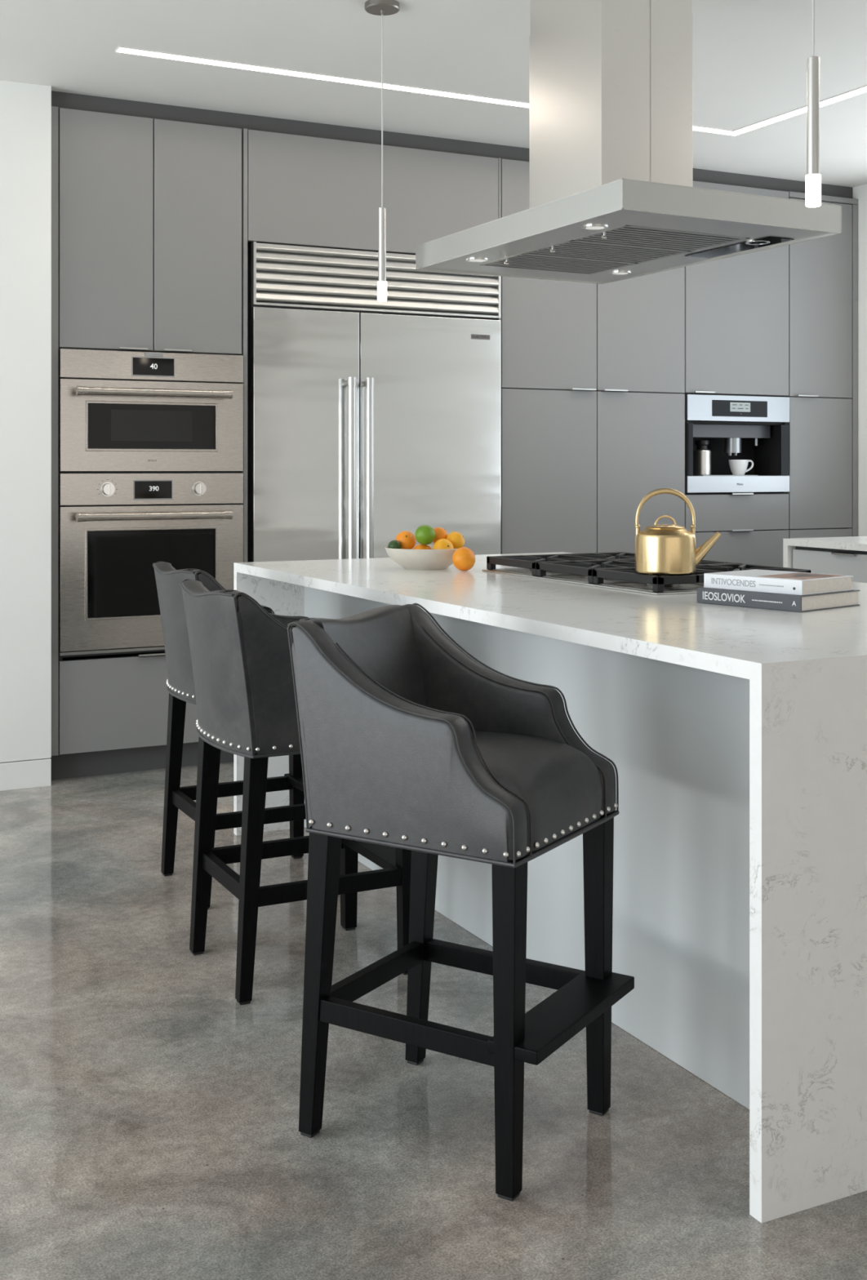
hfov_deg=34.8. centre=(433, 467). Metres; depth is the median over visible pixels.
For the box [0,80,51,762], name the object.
wall
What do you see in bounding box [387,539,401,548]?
lime
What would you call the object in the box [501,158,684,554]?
pantry cabinet
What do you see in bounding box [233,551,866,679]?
island countertop
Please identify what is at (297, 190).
tall cabinet
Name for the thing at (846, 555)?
kitchen island
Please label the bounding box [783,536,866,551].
countertop
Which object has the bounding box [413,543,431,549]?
orange
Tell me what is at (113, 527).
wall oven
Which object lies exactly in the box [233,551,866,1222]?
kitchen island
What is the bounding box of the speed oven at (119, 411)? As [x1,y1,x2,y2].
[58,348,243,471]
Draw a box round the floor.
[0,761,866,1279]
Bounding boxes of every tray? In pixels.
[684,475,789,493]
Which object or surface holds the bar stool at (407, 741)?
on the floor
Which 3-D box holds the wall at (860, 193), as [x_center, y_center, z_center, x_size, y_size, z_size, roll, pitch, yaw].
[4.348,-0.125,3.248,0.150,2.720,10.700,0,0,-27]
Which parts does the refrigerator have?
door, handle, handle, grille frame, door, maker plate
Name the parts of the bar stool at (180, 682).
leg, backrest, leg, armrest, armrest, leg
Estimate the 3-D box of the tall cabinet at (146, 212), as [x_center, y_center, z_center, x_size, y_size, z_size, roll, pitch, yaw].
[-1.277,-0.144,5.842,0.788,2.542,0.634,0,0,-27]
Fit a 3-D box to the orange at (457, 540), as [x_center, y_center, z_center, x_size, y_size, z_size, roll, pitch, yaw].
[0.070,0.233,4.402,0.059,0.060,0.061,0,0,-14]
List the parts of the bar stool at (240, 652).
leg, backrest, leg, armrest, leg, leg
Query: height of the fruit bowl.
0.068 m
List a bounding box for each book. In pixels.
[697,586,860,612]
[703,568,853,595]
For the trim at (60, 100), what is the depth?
6.00 m
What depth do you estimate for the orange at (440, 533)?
4.40 m
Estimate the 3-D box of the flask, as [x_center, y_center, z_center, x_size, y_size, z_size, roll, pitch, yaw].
[1.365,-0.053,7.021,0.091,0.178,0.091,0,0,-27]
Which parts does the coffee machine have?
panel, coffee spout, control panel, milk system panel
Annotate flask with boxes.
[693,440,711,475]
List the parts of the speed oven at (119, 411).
control panel, display frame, latch plate, handle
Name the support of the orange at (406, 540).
in the fruit bowl
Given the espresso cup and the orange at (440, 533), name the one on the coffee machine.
the espresso cup
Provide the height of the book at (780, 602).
0.036 m
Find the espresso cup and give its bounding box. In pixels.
[728,459,753,475]
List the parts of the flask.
lid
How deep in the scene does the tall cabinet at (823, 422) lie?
7.17 m
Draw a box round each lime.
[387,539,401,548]
[414,524,435,544]
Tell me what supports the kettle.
on the gas cooktop
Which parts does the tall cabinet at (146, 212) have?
door, drawer, edge pull, edge pull, edge pull, door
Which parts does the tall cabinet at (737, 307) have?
edge pull, drawer, door, edge pull, edge pull, drawer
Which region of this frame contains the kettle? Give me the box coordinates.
[635,488,721,575]
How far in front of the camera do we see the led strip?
5.39 m
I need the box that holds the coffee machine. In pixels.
[684,394,789,493]
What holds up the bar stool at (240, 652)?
on the floor
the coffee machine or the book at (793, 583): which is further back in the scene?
the coffee machine
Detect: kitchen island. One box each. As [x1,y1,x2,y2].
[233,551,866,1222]
[782,536,866,582]
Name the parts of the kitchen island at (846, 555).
drawer, edge pull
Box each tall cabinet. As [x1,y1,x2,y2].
[51,106,241,755]
[241,128,501,562]
[683,180,789,567]
[786,191,857,537]
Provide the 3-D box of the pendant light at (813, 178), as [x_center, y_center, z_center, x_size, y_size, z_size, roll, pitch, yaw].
[0.761,-1.005,2.770,0.112,0.960,0.112,0,0,-27]
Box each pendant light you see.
[364,0,399,301]
[805,0,821,207]
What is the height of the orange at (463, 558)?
0.074 m
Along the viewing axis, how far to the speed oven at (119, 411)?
5.56 m
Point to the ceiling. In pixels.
(750, 56)
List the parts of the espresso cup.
handle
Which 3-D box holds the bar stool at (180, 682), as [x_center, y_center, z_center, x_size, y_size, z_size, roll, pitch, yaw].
[-0.543,0.759,4.126,0.551,0.952,0.430,0,0,-27]
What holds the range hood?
attached to the ceiling
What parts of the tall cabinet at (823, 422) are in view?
edge pull, door, door, door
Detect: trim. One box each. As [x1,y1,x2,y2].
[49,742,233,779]
[51,90,853,198]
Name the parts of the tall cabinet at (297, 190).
door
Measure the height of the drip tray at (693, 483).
0.086 m
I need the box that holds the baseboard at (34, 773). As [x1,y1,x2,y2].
[0,758,50,791]
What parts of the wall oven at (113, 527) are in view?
knob, control panel, display frame, handle, knob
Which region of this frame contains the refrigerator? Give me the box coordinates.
[247,241,501,562]
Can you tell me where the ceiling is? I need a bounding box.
[0,0,866,187]
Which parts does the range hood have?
lamp glass, lamp glass, lamp glass, underside panel, edge trim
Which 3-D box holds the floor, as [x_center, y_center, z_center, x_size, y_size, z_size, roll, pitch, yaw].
[0.386,1.285,1.201,8.969,0.100,10.800,0,0,-27]
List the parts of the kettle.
handle, lid, spout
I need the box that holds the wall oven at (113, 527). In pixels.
[58,473,243,655]
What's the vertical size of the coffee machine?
0.484 m
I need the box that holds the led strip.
[114,46,866,136]
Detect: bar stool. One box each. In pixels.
[152,560,308,909]
[179,578,411,1004]
[286,603,634,1201]
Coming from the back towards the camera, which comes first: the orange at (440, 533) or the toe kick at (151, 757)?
the toe kick at (151, 757)
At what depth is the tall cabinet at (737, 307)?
6.93 m
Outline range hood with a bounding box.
[415,0,841,284]
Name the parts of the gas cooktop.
burner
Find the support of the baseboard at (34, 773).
attached to the wall at (25, 108)
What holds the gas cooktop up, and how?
in the island countertop
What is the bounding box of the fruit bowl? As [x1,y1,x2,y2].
[385,544,466,569]
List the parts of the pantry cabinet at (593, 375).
door, door, edge pull, edge pull, door, door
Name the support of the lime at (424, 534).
on the orange at (420, 546)
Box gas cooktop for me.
[482,551,811,595]
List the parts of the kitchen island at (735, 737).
panel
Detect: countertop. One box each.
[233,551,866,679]
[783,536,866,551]
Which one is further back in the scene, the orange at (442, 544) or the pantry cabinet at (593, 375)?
the pantry cabinet at (593, 375)
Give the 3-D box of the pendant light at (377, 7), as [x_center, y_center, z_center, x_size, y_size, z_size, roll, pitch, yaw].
[-0.164,-1.010,4.423,0.112,0.951,0.112,0,0,-27]
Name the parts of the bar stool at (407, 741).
leg, backrest, armrest, leg, leg, armrest, seat, seat, leg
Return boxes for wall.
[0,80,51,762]
[849,183,866,536]
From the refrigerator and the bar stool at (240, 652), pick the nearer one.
the bar stool at (240, 652)
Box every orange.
[395,530,416,549]
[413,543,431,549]
[432,527,447,543]
[432,538,453,549]
[446,531,464,548]
[452,546,475,571]

